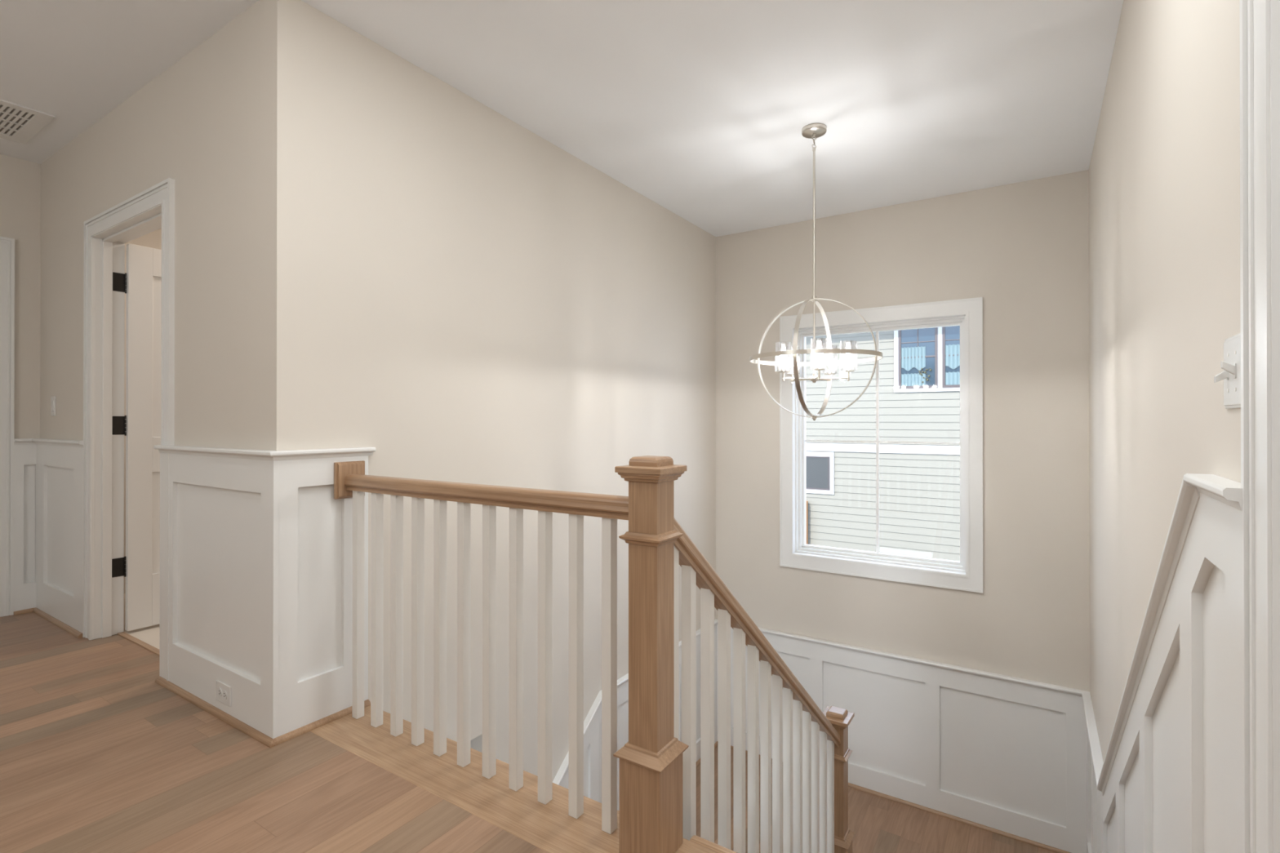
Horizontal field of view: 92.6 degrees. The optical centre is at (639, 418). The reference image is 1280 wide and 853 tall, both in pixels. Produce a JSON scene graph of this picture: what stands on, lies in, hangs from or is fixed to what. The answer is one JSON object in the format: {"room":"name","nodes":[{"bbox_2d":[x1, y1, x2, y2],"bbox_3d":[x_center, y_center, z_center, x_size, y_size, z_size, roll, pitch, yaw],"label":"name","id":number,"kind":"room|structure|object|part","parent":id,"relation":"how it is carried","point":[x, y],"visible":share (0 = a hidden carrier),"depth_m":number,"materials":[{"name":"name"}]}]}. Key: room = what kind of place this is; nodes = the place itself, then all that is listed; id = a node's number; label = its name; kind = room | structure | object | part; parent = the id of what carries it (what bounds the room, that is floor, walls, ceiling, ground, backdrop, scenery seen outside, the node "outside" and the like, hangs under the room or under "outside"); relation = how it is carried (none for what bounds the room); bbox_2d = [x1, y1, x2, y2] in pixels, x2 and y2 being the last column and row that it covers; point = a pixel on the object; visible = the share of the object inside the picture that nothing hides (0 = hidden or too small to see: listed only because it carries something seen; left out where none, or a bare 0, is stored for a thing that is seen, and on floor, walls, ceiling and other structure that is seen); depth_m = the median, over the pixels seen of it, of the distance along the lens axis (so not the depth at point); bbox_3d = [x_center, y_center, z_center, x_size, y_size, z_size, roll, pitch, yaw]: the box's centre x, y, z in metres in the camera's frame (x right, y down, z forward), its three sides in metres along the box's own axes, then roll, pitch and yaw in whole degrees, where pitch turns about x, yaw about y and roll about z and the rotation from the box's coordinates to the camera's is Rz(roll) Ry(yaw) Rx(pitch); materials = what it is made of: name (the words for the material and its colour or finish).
{"room":"stair landing","nodes":[
{"label":"stair landing","id":0,"kind":"room"},
{"bbox_2d":[40,0,261,449],"bbox_3d":[-2.525,-0.201,3.076,2.709,2.740,0.120,0,0,33],"label":"wall","id":1,"kind":"structure","parent":0,"point":[196,125],"depth_m":2.61,"materials":[{"name":"beige paint"}]},
{"bbox_2d":[13,444,83,632],"bbox_3d":[-3.366,0.655,3.478,0.857,1.030,0.118,0,0,33],"label":"trim","id":2,"kind":"structure","parent":1,"relation":"attached to","point":[48,479],"depth_m":3.63,"materials":[{"name":"white paint"}]},
{"bbox_2d":[13,438,84,447],"bbox_3d":[-3.360,0.137,3.476,0.872,0.034,0.118,0,0,33],"label":"trim","id":3,"kind":"structure","parent":1,"relation":"attached to","point":[77,443],"depth_m":3.54,"materials":[{"name":"white paint"}]},
{"bbox_2d":[50,395,55,416],"bbox_3d":[-3.467,-0.074,3.612,0.074,0.116,0.008,0,0,33],"label":"light switch","id":4,"kind":"object","parent":1,"relation":"attached to","point":[53,398],"visible":1,"depth_m":3.60,"materials":[{"name":"white plastic"}]},
{"bbox_2d":[32,607,82,637],"bbox_3d":[-3.341,1.161,3.496,0.837,0.019,0.019,0,0,33],"label":"baseboard","id":5,"kind":"structure","parent":1,"relation":"attached to","point":[58,623],"depth_m":3.46,"materials":[{"name":"brown wood"}]},
{"bbox_2d":[82,177,174,680],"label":"door","id":6,"kind":"structure","parent":1,"relation":"in","point":[148,420],"depth_m":3.28,"materials":[{"name":"white paint"}]},
{"bbox_3d":[-2.479,0.094,3.049,0.940,2.150,0.125,0,0,33],"label":"frame","id":7,"kind":"part","parent":6,"relation":"part of","materials":[{"name":"white paint"}]},
{"bbox_3d":[-2.567,0.102,3.702,0.035,2.114,0.865,0,0,33],"label":"panel","id":8,"kind":"part","parent":6,"relation":"part of","materials":[{"name":"white paint"}]},
{"bbox_2d":[116,631,159,655],"bbox_3d":[-2.453,1.167,3.086,0.900,0.008,0.030,0,0,33],"label":"trim","id":9,"kind":"structure","parent":1,"relation":"attached to","point":[123,634],"depth_m":3.17,"materials":[{"name":"brown wood"}]},
{"bbox_2d":[159,453,279,738],"bbox_3d":[-1.725,0.652,2.471,0.992,1.030,0.020,0,0,33],"label":"wainscoting","id":10,"kind":"structure","parent":1,"relation":"attached to","point":[224,512],"depth_m":2.43,"materials":[{"name":"white paint"}]},
{"bbox_2d":[215,680,231,706],"bbox_3d":[-1.631,1.075,2.392,0.120,0.078,0.008,0,0,33],"label":"power outlet","id":11,"kind":"object","parent":1,"relation":"attached to","point":[223,691],"visible":1,"depth_m":2.39,"materials":[{"name":"white plastic"}]},
{"bbox_2d":[217,688,222,697],"bbox_3d":[-1.650,1.075,2.402,0.033,0.033,0.004,0,0,33],"label":"receptacle","id":12,"kind":"object","parent":11,"relation":"attached to","point":[220,690],"depth_m":2.40,"materials":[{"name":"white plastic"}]},
{"bbox_2d":[222,690,226,699],"bbox_3d":[-1.615,1.075,2.379,0.033,0.033,0.004,0,0,33],"label":"receptacle","id":13,"kind":"object","parent":11,"relation":"attached to","point":[224,692],"depth_m":2.38,"materials":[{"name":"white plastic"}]},
{"bbox_2d":[155,675,370,747],"bbox_3d":[-1.625,1.158,2.602,1.006,0.019,0.390,0,0,33],"label":"baseboard","id":14,"kind":"structure","parent":1,"relation":"attached to","point":[232,721],"depth_m":2.35,"materials":[{"name":"brown wood"}]},
{"bbox_2d":[153,444,375,460],"bbox_3d":[-1.621,0.135,2.611,1.015,0.034,0.412,0,0,33],"label":"trim","id":15,"kind":"structure","parent":1,"relation":"attached to","point":[184,450],"depth_m":2.36,"materials":[{"name":"white paint"}]},
{"bbox_2d":[0,153,471,747],"bbox_3d":[-3.804,1.401,3.699,0.120,5.940,7.467,0,0,33],"label":"wall","id":16,"kind":"structure","parent":0,"point":[20,179],"depth_m":3.71,"materials":[{"name":"beige paint"}]},
{"bbox_2d":[0,236,14,617],"bbox_3d":[-4.101,0.046,3.225,0.142,2.246,1.112,0,0,33],"label":"door","id":17,"kind":"structure","parent":16,"relation":"in","point":[6,244],"depth_m":3.63,"materials":[{"name":"white paint"}]},
{"bbox_2d":[13,607,35,615],"bbox_3d":[-3.706,1.161,3.686,0.019,0.019,0.098,0,0,33],"label":"baseboard","id":18,"kind":"structure","parent":16,"relation":"attached to","point":[26,611],"depth_m":3.68,"materials":[{"name":"brown wood"}]},
{"bbox_2d":[0,593,548,852],"bbox_3d":[-1.879,1.365,1.575,5.662,0.400,6.000,0,0,33],"label":"floor","id":19,"kind":"structure","parent":0,"point":[97,755],"depth_m":1.97,"materials":[{"name":"brown wood"}]},
{"bbox_2d":[260,0,715,780],"bbox_3d":[-0.335,1.401,3.845,0.120,5.940,3.803,0,0,33],"label":"wall","id":20,"kind":"structure","parent":0,"point":[448,291],"depth_m":3.00,"materials":[{"name":"beige paint"}]},
{"bbox_2d":[278,455,368,736],"bbox_3d":[-1.217,0.652,2.362,0.020,1.030,0.352,0,0,33],"label":"trim","id":21,"kind":"structure","parent":20,"relation":"attached to","point":[316,528],"depth_m":2.34,"materials":[{"name":"white paint"}]},
{"bbox_2d":[310,705,717,852],"bbox_3d":[-0.110,1.365,1.701,2.593,0.400,0.250,0,0,33],"label":"trim","id":22,"kind":"structure","parent":20,"relation":"attached to","point":[549,827],"depth_m":1.93,"materials":[{"name":"brown wood"}]},
{"bbox_2d":[333,460,628,834],"bbox_3d":[-0.583,0.667,2.058,1.374,0.997,0.126,0,0,33],"label":"railing","id":23,"kind":"object","parent":22,"relation":"on","point":[350,480],"visible":0.98,"depth_m":1.99,"materials":[{"name":"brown wood"}]},
{"bbox_3d":[-0.576,0.248,2.054,1.356,0.061,0.063,0,0,33],"label":"handrail","id":24,"kind":"part","parent":23,"relation":"part of","materials":[{"name":"brown wood"}]},
{"bbox_2d":[613,455,688,852],"bbox_3d":[0.031,0.634,1.659,0.149,1.062,0.149,0,0,33],"label":"newel post","id":25,"kind":"object","parent":22,"relation":"on","point":[651,761],"visible":1,"depth_m":1.62,"materials":[{"name":"brown wood"}]},
{"bbox_3d":[0.031,0.890,1.659,0.149,0.034,0.149,0,0,33],"label":"moulding","id":26,"kind":"part","parent":25,"relation":"part of","materials":[{"name":"brown wood"}]},
{"bbox_2d":[552,620,717,785],"bbox_3d":[-0.051,2.108,4.131,0.043,0.783,2.564,0,0,33],"label":"trim","id":27,"kind":"structure","parent":20,"relation":"attached to","point":[557,779],"depth_m":3.73,"materials":[{"name":"white paint"}]},
{"bbox_2d":[559,623,716,810],"bbox_3d":[-0.054,2.762,4.145,0.020,2.049,2.587,0,0,33],"label":"trim","id":28,"kind":"structure","parent":20,"relation":"attached to","point":[593,736],"depth_m":4.03,"materials":[{"name":"white paint"}]},
{"bbox_2d":[696,741,717,766],"bbox_3d":[0.218,2.764,4.529,0.019,0.019,1.647,0,0,33],"label":"baseboard","id":29,"kind":"structure","parent":20,"relation":"attached to","point":[698,762],"depth_m":4.94,"materials":[{"name":"brown wood"}]},
{"bbox_2d":[0,0,1123,236],"bbox_3d":[-0.674,-1.635,1.782,7.467,0.120,7.647,0,0,33],"label":"ceiling","id":30,"kind":"structure","parent":0,"point":[700,108],"depth_m":2.83,"materials":[{"name":"paint"}]},
{"bbox_2d":[0,98,55,144],"bbox_3d":[-3.427,-1.567,3.080,0.562,0.008,0.585,0,0,33],"label":"ceiling vent","id":31,"kind":"object","parent":30,"relation":"in","point":[19,123],"visible":1,"depth_m":3.22,"materials":[{"name":"white plastic"}]},
{"bbox_2d":[749,123,882,420],"bbox_3d":[0.943,-0.780,3.307,0.688,1.581,0.688,0,0,33],"label":"chandelier","id":32,"kind":"object","parent":30,"relation":"hanging from","point":[812,131],"visible":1,"depth_m":3.26,"materials":[{"name":"silver metal"}]},
{"bbox_2d":[777,355,789,372],"bbox_3d":[0.769,-0.297,3.275,0.060,0.096,0.060,0,0,33],"label":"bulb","id":33,"kind":"object","parent":32,"relation":"attached to","point":[783,358],"depth_m":3.26,"materials":[{"name":"white glass"}]},
{"bbox_3d":[0.769,-0.331,3.275,0.085,0.154,0.085,0,0,33],"label":"lamp shade","id":34,"kind":"part","parent":32,"relation":"part of","materials":[{"name":"clear glass"}]},
{"bbox_2d":[786,357,794,375],"bbox_3d":[0.860,-0.297,3.461,0.060,0.096,0.060,0,0,33],"label":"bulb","id":35,"kind":"object","parent":32,"relation":"attached to","point":[791,373],"depth_m":3.45,"materials":[{"name":"white glass"}]},
{"bbox_3d":[0.860,-0.331,3.461,0.085,0.154,0.085,0,0,33],"label":"lamp shade","id":36,"kind":"part","parent":32,"relation":"part of","materials":[{"name":"clear glass"}]},
{"bbox_3d":[0.843,-0.224,3.289,0.162,0.051,0.011,0,0,-10],"label":"arm","id":37,"kind":"part","parent":32,"relation":"part of","materials":[{"name":"silver metal"}]},
{"bbox_3d":[0.895,-0.224,3.395,0.012,0.051,0.162,0,0,-28],"label":"arm","id":38,"kind":"part","parent":32,"relation":"part of","materials":[{"name":"silver metal"}]},
{"bbox_3d":[0.943,-1.055,3.308,0.017,0.823,0.017,0,0,33],"label":"stem","id":39,"kind":"part","parent":32,"relation":"part of","materials":[{"name":"silver metal"}]},
{"bbox_3d":[0.943,-0.431,3.306,0.010,0.427,0.010,0,0,33],"label":"rod","id":40,"kind":"part","parent":32,"relation":"part of","materials":[{"name":"silver metal"}]},
{"bbox_3d":[0.929,-0.224,3.206,0.012,0.051,0.162,0,0,8],"label":"arm","id":41,"kind":"part","parent":32,"relation":"part of","materials":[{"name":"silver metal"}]},
{"bbox_2d":[813,353,825,370],"bbox_3d":[0.918,-0.298,3.132,0.060,0.096,0.060,0,0,33],"label":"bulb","id":42,"kind":"object","parent":32,"relation":"attached to","point":[819,356],"depth_m":3.12,"materials":[{"name":"white glass"}]},
{"bbox_3d":[0.918,-0.331,3.132,0.085,0.154,0.085,0,0,33],"label":"lamp shade","id":43,"kind":"part","parent":32,"relation":"part of","materials":[{"name":"clear glass"}]},
{"bbox_3d":[1.012,-0.224,3.379,0.011,0.051,0.162,0,0,44],"label":"arm","id":44,"kind":"part","parent":32,"relation":"part of","materials":[{"name":"silver metal"}]},
{"bbox_2d":[824,357,835,374],"bbox_3d":[1.065,-0.297,3.433,0.060,0.096,0.060,0,0,33],"label":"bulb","id":45,"kind":"object","parent":32,"relation":"attached to","point":[829,371],"depth_m":3.42,"materials":[{"name":"white glass"}]},
{"bbox_3d":[1.065,-0.331,3.433,0.085,0.154,0.085,0,0,33],"label":"lamp shade","id":46,"kind":"part","parent":32,"relation":"part of","materials":[{"name":"clear glass"}]},
{"bbox_3d":[1.033,-0.224,3.261,0.162,0.051,0.011,0,0,26],"label":"arm","id":47,"kind":"part","parent":32,"relation":"part of","materials":[{"name":"silver metal"}]},
{"bbox_2d":[842,353,854,372],"bbox_3d":[1.101,-0.298,3.229,0.060,0.096,0.060,0,0,33],"label":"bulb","id":48,"kind":"object","parent":32,"relation":"attached to","point":[848,357],"depth_m":3.21,"materials":[{"name":"white glass"}]},
{"bbox_3d":[1.101,-0.331,3.229,0.085,0.154,0.085,0,0,33],"label":"lamp shade","id":49,"kind":"part","parent":32,"relation":"part of","materials":[{"name":"clear glass"}]},
{"bbox_2d":[689,835,737,852],"bbox_3d":[0.598,1.179,1.410,1.087,0.030,0.032,0,0,33],"label":"trim","id":50,"kind":"structure","parent":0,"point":[698,840],"depth_m":1.67,"materials":[{"name":"brown wood"}]},
{"bbox_2d":[696,746,1055,852],"bbox_3d":[1.281,2.921,3.838,2.593,0.300,1.687,0,0,33],"label":"floor","id":51,"kind":"structure","parent":0,"point":[880,824],"depth_m":4.12,"materials":[{"name":"brown wood"}]},
{"bbox_2d":[822,706,855,852],"bbox_3d":[1.028,2.145,3.190,0.149,1.248,0.149,0,0,33],"label":"newel post","id":52,"kind":"object","parent":51,"relation":"on","point":[840,718],"visible":0.72,"depth_m":3.14,"materials":[{"name":"brown wood"}]},
{"bbox_3d":[1.028,2.166,3.190,0.149,0.034,0.149,0,0,33],"label":"moulding","id":53,"kind":"part","parent":52,"relation":"part of","materials":[{"name":"brown wood"}]},
{"bbox_2d":[715,169,1089,691],"bbox_3d":[1.789,1.403,4.625,2.593,5.940,0.180,0,0,33],"label":"wall","id":54,"kind":"structure","parent":0,"point":[1022,248],"depth_m":4.21,"materials":[{"name":"beige paint"}]},
{"bbox_2d":[779,297,982,593],"bbox_3d":[1.778,0.180,4.618,1.429,2.009,0.191,0,0,33],"label":"window","id":55,"kind":"structure","parent":54,"relation":"in","point":[965,575],"depth_m":4.53,"materials":[{"name":"white paint"}]},
{"bbox_3d":[1.808,0.178,4.662,1.198,1.766,0.085,0,0,33],"label":"sash","id":56,"kind":"part","parent":55,"relation":"part of","materials":[{"name":"clear glass"}]},
{"bbox_2d":[730,745,1071,852],"bbox_3d":[1.724,2.764,4.521,2.553,0.019,0.019,0,0,33],"label":"baseboard","id":57,"kind":"structure","parent":54,"relation":"attached to","point":[851,785],"depth_m":4.21,"materials":[{"name":"brown wood"}]},
{"bbox_2d":[716,623,1086,852],"bbox_3d":[1.735,2.256,4.539,2.593,1.035,0.020,0,0,33],"label":"wainscoting","id":58,"kind":"structure","parent":54,"relation":"attached to","point":[1010,757],"depth_m":4.24,"materials":[{"name":"white paint"}]},
{"bbox_2d":[714,618,1090,697],"bbox_3d":[1.728,1.735,4.531,2.593,0.034,0.043,0,0,33],"label":"trim","id":59,"kind":"structure","parent":54,"relation":"attached to","point":[912,660],"depth_m":4.30,"materials":[{"name":"white paint"}]},
{"bbox_2d":[1088,0,1240,761],"bbox_3d":[0.893,1.392,0.756,0.120,5.940,7.647,0,0,33],"label":"wall","id":60,"kind":"structure","parent":0,"point":[1164,168],"depth_m":1.73,"materials":[{"name":"beige paint"}]},
{"bbox_2d":[1081,473,1242,795],"bbox_3d":[1.836,0.931,2.359,0.043,1.648,3.486,0,0,33],"label":"trim","id":61,"kind":"structure","parent":60,"relation":"attached to","point":[1228,491],"depth_m":1.46,"materials":[{"name":"white paint"}]},
{"bbox_2d":[1086,492,1241,852],"bbox_3d":[1.855,1.446,2.364,0.020,2.639,3.501,0,0,33],"label":"wainscoting","id":62,"kind":"structure","parent":60,"relation":"attached to","point":[1174,785],"depth_m":1.21,"materials":[{"name":"white paint"}]},
{"bbox_2d":[1213,333,1240,408],"bbox_3d":[0.970,-0.077,1.010,0.023,0.120,0.118,0,0,33],"label":"light switch","id":63,"kind":"object","parent":60,"relation":"attached to","point":[1231,365],"visible":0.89,"depth_m":1.00,"materials":[{"name":"white plastic"}]},
{"bbox_3d":[0.977,-0.077,1.005,0.006,0.120,0.118,0,0,33],"label":"plate","id":64,"kind":"part","parent":63,"relation":"part of","materials":[{"name":"white plastic"}]},
{"bbox_2d":[1239,0,1279,852],"bbox_3d":[0.637,0.041,0.382,0.147,2.240,1.155,0,0,33],"label":"door frame","id":65,"kind":"structure","parent":60,"relation":"in","point":[1259,20],"depth_m":0.85,"materials":[{"name":"white paint"}]},
{"bbox_3d":[-1.431,4.467,2.256,5.662,0.200,7.647,0,0,33],"label":"floor","id":66,"kind":"structure","parent":0,"visible":0},
{"bbox_3d":[1.025,2.781,2.199,1.191,3.170,1.850,0,0,33],"label":"staircase","id":67,"kind":"structure","parent":66,"relation":"on","visible":0},
{"bbox_2d":[674,518,840,852],"bbox_3d":[0.529,1.417,2.425,0.063,2.346,1.739,0,0,33],"label":"railing","id":68,"kind":"object","parent":67,"relation":"on","point":[804,740],"visible":0.84,"depth_m":2.14,"materials":[{"name":"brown wood"}]},
{"bbox_3d":[0.529,0.967,2.426,0.063,1.446,1.739,0,0,33],"label":"handrail","id":69,"kind":"part","parent":68,"relation":"part of","materials":[{"name":"brown wood"}]},
{"label":"outside","id":70,"kind":"structure","parent":0,"visible":0},
{"bbox_3d":[7.874,5.756,15.777,28.000,0.100,24.933,0,0,33],"label":"ground","id":71,"kind":"structure","parent":70,"visible":0},
{"bbox_2d":[805,500,808,544],"bbox_3d":[3.237,3.660,12.071,0.127,4.070,0.110,0,0,33],"label":"wooden post","id":72,"kind":"object","parent":71,"relation":"on","point":[806,502],"visible":0.14,"depth_m":12.03,"materials":[{"name":"brown wood"}]},
{"bbox_2d":[805,325,959,561],"bbox_3d":[6.396,0.878,14.433,14.200,9.752,8.620,0,0,33],"label":"house","id":73,"kind":"structure","parent":71,"relation":"on","point":[919,369],"depth_m":11.28,"materials":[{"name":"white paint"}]},
{"bbox_3d":[3.451,1.060,12.056,0.751,0.820,0.055,0,0,33],"label":"window trim","id":74,"kind":"part","parent":73,"relation":"part of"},
{"bbox_2d":[901,373,925,386],"bbox_3d":[4.943,-0.711,11.058,0.405,0.235,0.017,0,0,33],"label":"curtain","id":75,"kind":"object","parent":73,"relation":"hanging from","point":[907,379],"depth_m":11.05,"materials":[{"name":"fabric"}]},
{"bbox_2d":[901,346,925,370],"bbox_3d":[4.943,-1.088,11.059,0.405,0.440,0.017,0,0,33],"label":"curtain","id":76,"kind":"object","parent":73,"relation":"hanging from","point":[913,357],"depth_m":11.05,"materials":[{"name":"fabric"}]},
{"bbox_3d":[5.348,-1.236,10.830,1.585,1.505,0.055,0,0,33],"label":"window trim","id":77,"kind":"part","parent":73,"relation":"part of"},
{"bbox_2d":[945,371,959,385],"bbox_3d":[5.572,-0.712,10.650,0.455,0.235,0.017,0,0,33],"label":"curtain","id":78,"kind":"object","parent":73,"relation":"hanging from","point":[952,378],"depth_m":10.71,"materials":[{"name":"fabric"}]},
{"bbox_2d":[945,343,959,368],"bbox_3d":[5.572,-1.089,10.651,0.455,0.440,0.017,0,0,33],"label":"curtain","id":79,"kind":"object","parent":73,"relation":"hanging from","point":[952,350],"depth_m":10.71,"materials":[{"name":"fabric"}]}
]}

